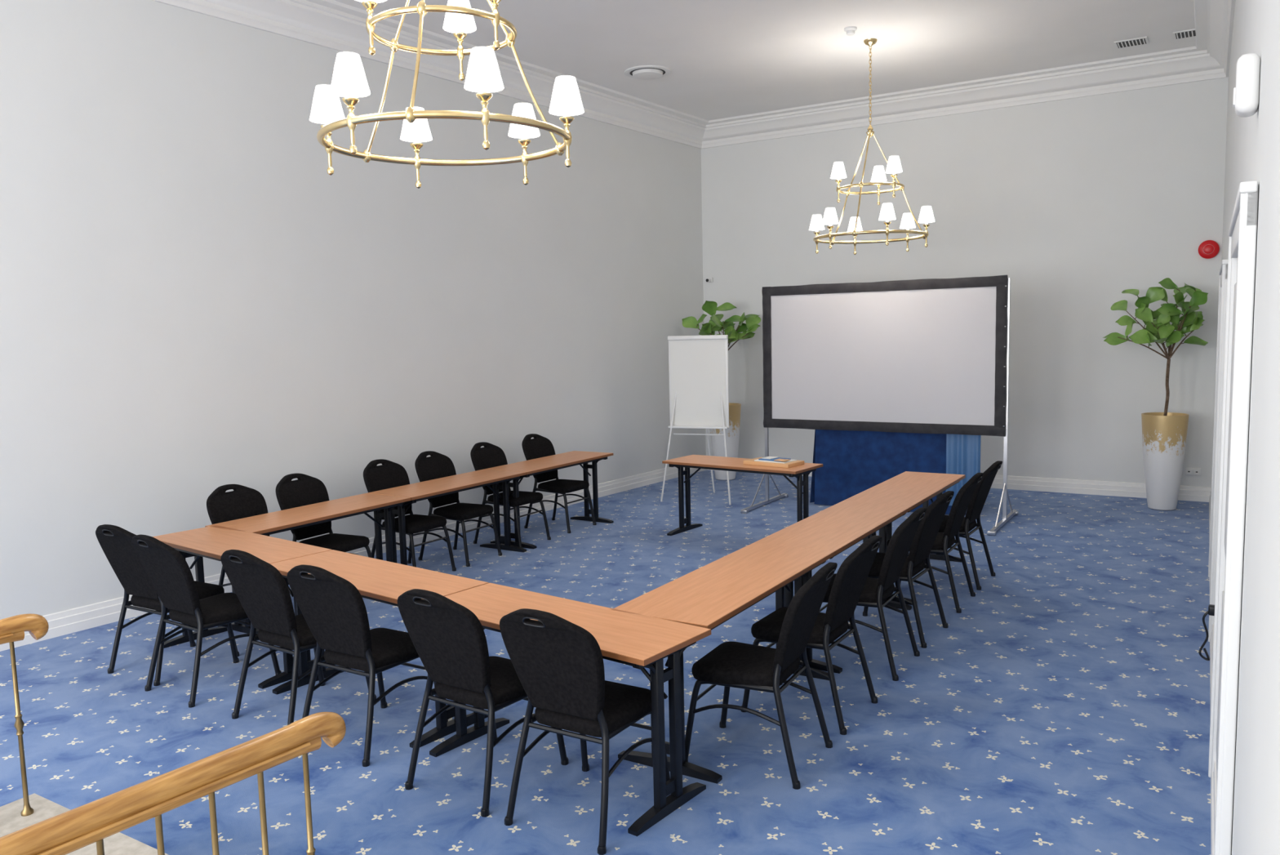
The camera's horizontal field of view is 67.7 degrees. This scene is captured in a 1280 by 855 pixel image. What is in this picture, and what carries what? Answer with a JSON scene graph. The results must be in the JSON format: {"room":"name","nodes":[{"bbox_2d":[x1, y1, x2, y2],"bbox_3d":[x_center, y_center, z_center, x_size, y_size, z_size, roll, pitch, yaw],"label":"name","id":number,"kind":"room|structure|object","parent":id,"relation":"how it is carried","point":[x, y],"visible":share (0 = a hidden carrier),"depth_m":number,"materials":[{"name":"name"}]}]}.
{"room":"conference room","nodes":[
{"label":"conference room","id":0,"kind":"room"},
{"bbox_2d":[0,0,706,619],"bbox_3d":[-3.845,-1.037,7.207,0.200,4.900,16.325,3,7,35],"label":"wall","id":1,"kind":"structure","parent":0,"point":[192,305],"depth_m":8.05,"materials":[{"name":"paint"}]},
{"bbox_2d":[0,466,706,651],"bbox_3d":[-3.694,1.322,7.380,0.034,0.165,16.325,3,7,35],"label":"baseboard","id":2,"kind":"structure","parent":1,"relation":"attached to","point":[94,615],"depth_m":8.94,"materials":[{"name":"white wood"}]},
{"bbox_2d":[151,0,1235,148],"bbox_3d":[-0.956,-3.206,5.131,7.644,0.300,16.317,2,7,32],"label":"trim","id":3,"kind":"structure","parent":1,"relation":"attached to","point":[335,25],"depth_m":10.64,"materials":[{"name":"white"}]},
{"bbox_2d":[0,469,1210,854],"bbox_3d":[-0.564,1.578,5.455,9.400,0.100,16.900,2,7,32],"label":"floor","id":4,"kind":"structure","parent":0,"point":[1064,708],"depth_m":5.01,"materials":[{"name":"blue carpet"}]},
{"bbox_2d":[0,792,168,854],"bbox_3d":[-2.157,1.910,0.327,3.800,0.355,5.540,2,7,32],"label":"stair landing","id":5,"kind":"structure","parent":4,"relation":"on","point":[11,820],"depth_m":3.41,"materials":[{"name":"grey"}]},
{"bbox_2d":[0,613,48,816],"bbox_3d":[-2.969,1.161,2.480,0.072,0.737,2.677,3,7,36],"label":"stair handrail","id":6,"kind":"object","parent":5,"relation":"on","point":[12,628],"visible":1,"depth_m":3.44,"materials":[{"name":"brown wood"}]},
{"bbox_2d":[0,711,346,854],"bbox_3d":[-1.587,1.231,1.542,0.072,0.722,2.677,3,7,36],"label":"stair handrail","id":7,"kind":"object","parent":5,"relation":"on","point":[67,832],"visible":1,"depth_m":2.20,"materials":[{"name":"brown wood"}]},
{"bbox_2d":[95,524,239,685],"bbox_3d":[-3.008,1.037,6.032,0.506,0.980,0.684,2,7,30],"label":"banquet chair","id":8,"kind":"object","parent":4,"relation":"on","point":[115,541],"visible":0.64,"depth_m":5.88,"materials":[{"name":"black fabric"}]},
{"bbox_2d":[131,533,281,707],"bbox_3d":[-2.605,1.063,5.688,0.506,0.980,0.684,3,7,35],"label":"banquet chair","id":9,"kind":"object","parent":4,"relation":"on","point":[168,571],"visible":0.93,"depth_m":5.54,"materials":[{"name":"black fabric"}]},
{"bbox_2d":[206,484,269,586],"bbox_3d":[-2.816,0.928,7.059,0.684,0.980,0.506,2,7,32],"label":"banquet chair","id":10,"kind":"object","parent":4,"relation":"on","point":[244,501],"visible":0.35,"depth_m":7.12,"materials":[{"name":"black fabric"}]},
{"bbox_2d":[152,524,333,688],"bbox_3d":[-2.602,1.121,6.212,1.406,0.750,0.500,3,7,38],"label":"conference table","id":11,"kind":"object","parent":4,"relation":"on","point":[210,542],"visible":0.41,"depth_m":6.16,"materials":[{"name":"brown wood"}]},
{"bbox_2d":[220,549,376,724],"bbox_3d":[-1.899,1.091,5.250,0.506,0.980,0.684,3,7,34],"label":"banquet chair","id":12,"kind":"object","parent":4,"relation":"on","point":[261,589],"visible":0.81,"depth_m":5.06,"materials":[{"name":"black fabric"}]},
{"bbox_2d":[204,493,410,633],"bbox_3d":[-2.466,1.006,7.306,0.540,0.750,1.486,2,7,32],"label":"conference table","id":13,"kind":"object","parent":4,"relation":"on","point":[268,523],"visible":0.49,"depth_m":7.26,"materials":[{"name":"brown wood"}]},
{"bbox_2d":[275,473,372,557],"bbox_3d":[-2.500,0.869,7.563,0.684,0.980,0.506,2,7,30],"label":"banquet chair","id":14,"kind":"object","parent":4,"relation":"on","point":[306,490],"visible":0.66,"depth_m":7.56,"materials":[{"name":"black fabric"}]},
{"bbox_2d":[287,564,448,766],"bbox_3d":[-1.413,1.116,4.890,0.506,0.980,0.684,2,7,31],"label":"banquet chair","id":15,"kind":"object","parent":4,"relation":"on","point":[334,610],"visible":0.87,"depth_m":4.72,"materials":[{"name":"black fabric"}]},
{"bbox_2d":[270,549,488,747],"bbox_3d":[-1.491,1.184,5.339,1.406,0.750,0.500,3,7,38],"label":"conference table","id":16,"kind":"object","parent":4,"relation":"on","point":[377,580],"visible":0.34,"depth_m":5.22,"materials":[{"name":"brown wood"}]},
{"bbox_2d":[363,458,456,571],"bbox_3d":[-2.034,0.782,8.309,0.684,0.980,0.506,2,7,33],"label":"banquet chair","id":17,"kind":"object","parent":4,"relation":"on","point":[390,474],"visible":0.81,"depth_m":8.30,"materials":[{"name":"black fabric"}]},
{"bbox_2d":[367,468,526,564],"bbox_3d":[-1.678,0.859,8.567,0.540,0.750,1.486,2,7,32],"label":"conference table","id":18,"kind":"object","parent":4,"relation":"on","point":[428,489],"visible":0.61,"depth_m":8.50,"materials":[{"name":"brown wood"}]},
{"bbox_2d":[414,450,502,566],"bbox_3d":[-1.708,0.721,8.830,0.684,0.980,0.506,2,7,31],"label":"banquet chair","id":19,"kind":"object","parent":4,"relation":"on","point":[437,465],"visible":0.88,"depth_m":8.79,"materials":[{"name":"black fabric"}]},
{"bbox_2d":[397,588,568,817],"bbox_3d":[-0.739,1.151,4.390,0.506,0.980,0.684,3,7,34],"label":"banquet chair","id":20,"kind":"object","parent":4,"relation":"on","point":[449,639],"visible":0.91,"depth_m":4.21,"materials":[{"name":"black fabric"}]},
{"bbox_2d":[470,441,551,547],"bbox_3d":[-1.312,0.647,9.464,0.684,0.980,0.506,2,7,32],"label":"banquet chair","id":21,"kind":"object","parent":4,"relation":"on","point":[491,455],"visible":0.76,"depth_m":9.42,"materials":[{"name":"black fabric"}]},
{"bbox_2d":[485,450,613,548],"bbox_3d":[-0.890,0.712,9.827,0.540,0.750,1.486,2,7,32],"label":"conference table","id":22,"kind":"object","parent":4,"relation":"on","point":[557,461],"visible":0.72,"depth_m":9.80,"materials":[{"name":"brown wood"}]},
{"bbox_2d":[521,433,596,533],"bbox_3d":[-0.890,0.568,10.140,0.684,0.980,0.506,2,7,33],"label":"banquet chair","id":23,"kind":"object","parent":4,"relation":"on","point":[539,446],"visible":0.94,"depth_m":10.10,"materials":[{"name":"black fabric"}]},
{"bbox_2d":[429,582,711,835],"bbox_3d":[-0.380,1.247,4.467,1.406,0.750,0.500,3,7,38],"label":"conference table","id":24,"kind":"object","parent":4,"relation":"on","point":[638,641],"visible":0.8,"depth_m":4.14,"materials":[{"name":"brown wood"}]},
{"bbox_2d":[499,608,670,854],"bbox_3d":[-0.241,1.172,4.069,0.506,0.980,0.684,2,7,31],"label":"banquet chair","id":25,"kind":"object","parent":4,"relation":"on","point":[558,664],"visible":0.94,"depth_m":3.90,"materials":[{"name":"black fabric"}]},
{"bbox_2d":[660,334,730,504],"bbox_3d":[0.772,-0.122,11.581,0.882,1.983,0.771,1,6,22],"label":"flip chart","id":26,"kind":"object","parent":4,"relation":"on","point":[698,365],"visible":1,"depth_m":11.36,"materials":[{"name":"white paper"}]},
{"bbox_2d":[681,300,760,479],"bbox_3d":[1.105,-0.496,12.908,1.085,2.434,0.685,0,6,10],"label":"fig tree","id":27,"kind":"object","parent":4,"relation":"on","point":[732,433],"visible":0.71,"depth_m":12.86,"materials":[{"name":"green plant"}]},
{"bbox_2d":[610,542,835,783],"bbox_3d":[0.509,1.164,5.080,0.540,0.750,1.596,2,7,32],"label":"conference table","id":28,"kind":"object","parent":4,"relation":"on","point":[708,596],"visible":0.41,"depth_m":4.82,"materials":[{"name":"brown wood"}]},
{"bbox_2d":[662,454,822,535],"bbox_3d":[0.993,0.714,9.370,1.496,0.750,0.570,3,7,37],"label":"conference table","id":29,"kind":"object","parent":4,"relation":"on","point":[699,461],"visible":0.89,"depth_m":9.32,"materials":[{"name":"brown wood"}]},
{"bbox_2d":[742,456,804,467],"bbox_3d":[1.280,0.324,9.145,0.500,0.059,0.300,4,8,40],"label":"box","id":30,"kind":"object","parent":29,"relation":"on","point":[772,461],"visible":1,"depth_m":9.05,"materials":[{"name":"cardboard"}]},
{"bbox_2d":[684,561,837,789],"bbox_3d":[0.594,1.103,4.561,0.684,0.980,0.506,2,7,29],"label":"banquet chair","id":31,"kind":"object","parent":4,"relation":"on","point":[732,664],"visible":0.99,"depth_m":4.46,"materials":[{"name":"black fabric"}]},
{"bbox_2d":[741,534,882,734],"bbox_3d":[0.946,1.037,5.122,0.684,0.980,0.506,2,7,33],"label":"banquet chair","id":32,"kind":"object","parent":4,"relation":"on","point":[850,580],"visible":0.82,"depth_m":4.98,"materials":[{"name":"black fabric"}]},
{"bbox_2d":[754,500,912,673],"bbox_3d":[1.345,1.008,6.417,0.540,0.750,1.596,2,7,32],"label":"conference table","id":33,"kind":"object","parent":4,"relation":"on","point":[837,527],"visible":0.44,"depth_m":6.22,"materials":[{"name":"brown wood"}]},
{"bbox_2d":[818,506,926,680],"bbox_3d":[1.390,0.954,5.833,0.684,0.980,0.506,2,7,31],"label":"banquet chair","id":34,"kind":"object","parent":4,"relation":"on","point":[875,591],"visible":0.77,"depth_m":5.64,"materials":[{"name":"black fabric"}]},
{"bbox_2d":[740,275,1018,535],"bbox_3d":[2.556,-0.308,10.311,2.725,2.520,1.170,2,7,32],"label":"projection screen","id":35,"kind":"object","parent":4,"relation":"on","point":[928,355],"visible":1,"depth_m":10.20,"materials":[{"name":"grey fabric"}]},
{"bbox_2d":[809,429,981,515],"bbox_3d":[2.928,0.426,10.816,1.923,0.920,0.776,2,7,32],"label":"draped table","id":36,"kind":"object","parent":4,"relation":"on","point":[854,462],"visible":0.6,"depth_m":10.63,"materials":[{"name":"blue fabric"}]},
{"bbox_2d":[844,471,965,604],"bbox_3d":[2.181,0.851,7.755,0.540,0.750,1.596,2,7,32],"label":"conference table","id":37,"kind":"object","parent":4,"relation":"on","point":[915,489],"visible":0.47,"depth_m":7.62,"materials":[{"name":"brown wood"}]},
{"bbox_2d":[862,490,954,648],"bbox_3d":[1.736,0.889,6.387,0.684,0.980,0.506,3,7,34],"label":"banquet chair","id":38,"kind":"object","parent":4,"relation":"on","point":[930,524],"visible":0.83,"depth_m":6.21,"materials":[{"name":"black fabric"}]},
{"bbox_2d":[886,472,982,613],"bbox_3d":[2.181,0.806,7.099,0.684,0.980,0.506,2,7,31],"label":"banquet chair","id":39,"kind":"object","parent":4,"relation":"on","point":[943,541],"visible":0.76,"depth_m":6.89,"materials":[{"name":"black fabric"}]},
{"bbox_2d":[924,460,1002,590],"bbox_3d":[2.538,0.740,7.671,0.684,0.980,0.506,2,7,33],"label":"banquet chair","id":40,"kind":"object","parent":4,"relation":"on","point":[982,489],"visible":0.7,"depth_m":7.47,"materials":[{"name":"black fabric"}]},
{"bbox_2d":[1102,277,1208,510],"bbox_3d":[5.501,-0.351,10.262,1.000,2.477,0.645,2,7,32],"label":"fig tree","id":41,"kind":"object","parent":4,"relation":"on","point":[1164,434],"visible":1,"depth_m":10.15,"materials":[{"name":"green plant"}]},
{"bbox_2d":[333,0,1195,120],"bbox_3d":[-0.681,-3.395,4.947,9.400,0.100,16.900,2,7,32],"label":"ceiling","id":42,"kind":"structure","parent":0,"point":[725,59],"depth_m":9.54,"materials":[{"name":"paint"}]},
{"bbox_2d":[309,0,584,188],"bbox_3d":[-0.917,-2.228,4.342,1.157,2.084,1.283,2,7,32],"label":"chandelier","id":43,"kind":"object","parent":42,"relation":"hanging from","point":[483,76],"visible":1,"depth_m":4.33,"materials":[{"name":"gold metal"}]},
{"bbox_2d":[624,65,671,79],"bbox_3d":[0.085,-3.911,10.571,0.520,0.050,0.520,2,7,32],"label":"ceiling air vent","id":44,"kind":"object","parent":42,"relation":"attached to","point":[643,72],"depth_m":10.47,"materials":[{"name":"white metal"}]},
{"bbox_2d":[844,26,857,35],"bbox_3d":[2.027,-3.809,9.191,0.120,0.063,0.120,2,7,32],"label":"smoke detector","id":45,"kind":"object","parent":42,"relation":"attached to","point":[850,30],"visible":1,"depth_m":9.15,"materials":[{"name":"white plastic"}]},
{"bbox_2d":[808,38,934,254],"bbox_3d":[2.340,-2.852,9.700,1.276,2.084,1.178,2,7,32],"label":"chandelier","id":46,"kind":"object","parent":42,"relation":"hanging from","point":[894,166],"visible":1,"depth_m":9.65,"materials":[{"name":"gold metal"}]},
{"bbox_2d":[1114,36,1148,48],"bbox_3d":[5.081,-3.972,9.870,0.300,0.020,0.260,2,7,32],"label":"ceiling vent grille","id":47,"kind":"object","parent":42,"relation":"attached to","point":[1139,41],"depth_m":9.84,"materials":[{"name":"white metal"}]},
{"bbox_2d":[1173,28,1195,39],"bbox_3d":[5.531,-3.954,9.591,0.300,0.020,0.260,2,7,32],"label":"ceiling vent grille","id":48,"kind":"object","parent":42,"relation":"attached to","point":[1189,33],"depth_m":9.58,"materials":[{"name":"white metal"}]},
{"bbox_2d":[701,77,1228,487],"bbox_3d":[3.682,-1.723,12.192,6.789,4.900,0.200,2,7,32],"label":"wall","id":49,"kind":"structure","parent":0,"point":[1082,202],"depth_m":11.40,"materials":[{"name":"paint"}]},
{"bbox_2d":[706,277,712,282],"bbox_3d":[0.987,-2.109,13.640,0.070,0.070,0.124,2,7,32],"label":"security camera","id":50,"kind":"object","parent":49,"relation":"attached to","point":[708,279],"visible":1,"depth_m":13.62,"materials":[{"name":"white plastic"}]},
{"bbox_2d":[709,469,1211,502],"bbox_3d":[3.676,0.643,12.334,6.389,0.165,0.034,2,7,32],"label":"baseboard","id":51,"kind":"structure","parent":49,"relation":"attached to","point":[1192,493],"depth_m":11.30,"materials":[{"name":"white wood"}]},
{"bbox_2d":[1184,467,1201,475],"bbox_3d":[6.218,0.497,10.738,0.160,0.085,0.016,2,7,32],"label":"wall socket","id":52,"kind":"object","parent":49,"relation":"attached to","point":[1188,471],"visible":1,"depth_m":10.73,"materials":[{"name":"white plastic"}]},
{"bbox_2d":[1198,240,1219,258],"bbox_3d":[6.210,-1.944,10.425,0.200,0.200,0.070,2,7,32],"label":"fire alarm sounder","id":53,"kind":"object","parent":49,"relation":"attached to","point":[1208,249],"visible":1,"depth_m":10.40,"materials":[{"name":"red plastic"}]},
{"bbox_2d":[1221,0,1279,854],"bbox_3d":[2.282,-0.793,3.402,0.200,4.900,16.304,2,7,31],"label":"wall","id":54,"kind":"structure","parent":0,"point":[1252,153],"depth_m":2.15,"materials":[{"name":"paint"}]},
{"bbox_2d":[1198,604,1214,660],"bbox_3d":[2.939,1.052,4.921,0.096,0.320,0.091,2,7,32],"label":"plug","id":55,"kind":"object","parent":54,"relation":"attached to","point":[1211,611],"visible":0.56,"depth_m":4.92,"materials":[{"name":"black plastic"}]},
{"bbox_2d":[1208,490,1217,854],"bbox_3d":[2.236,1.558,3.701,0.034,0.165,16.304,2,7,31],"label":"baseboard","id":56,"kind":"structure","parent":54,"relation":"attached to","point":[1213,774],"depth_m":4.09,"materials":[{"name":"white wood"}]},
{"bbox_2d":[1208,258,1227,641],"bbox_3d":[4.061,0.082,6.714,0.045,2.405,1.820,2,7,31],"label":"door","id":57,"kind":"structure","parent":54,"relation":"in","point":[1223,273],"depth_m":5.99,"materials":[{"name":"white wood"}]},
{"bbox_2d":[1208,180,1258,854],"bbox_3d":[2.128,0.449,3.462,0.045,2.425,1.720,2,7,31],"label":"door","id":58,"kind":"structure","parent":54,"relation":"in","point":[1242,228],"depth_m":2.75,"materials":[{"name":"white wood"}]},
{"bbox_2d":[1232,53,1260,117],"bbox_3d":[1.805,-1.016,2.841,0.065,0.170,0.120,2,7,32],"label":"sensor","id":59,"kind":"object","parent":54,"relation":"attached to","point":[1246,91],"visible":1,"depth_m":2.79,"materials":[{"name":"white plastic"}]}
]}

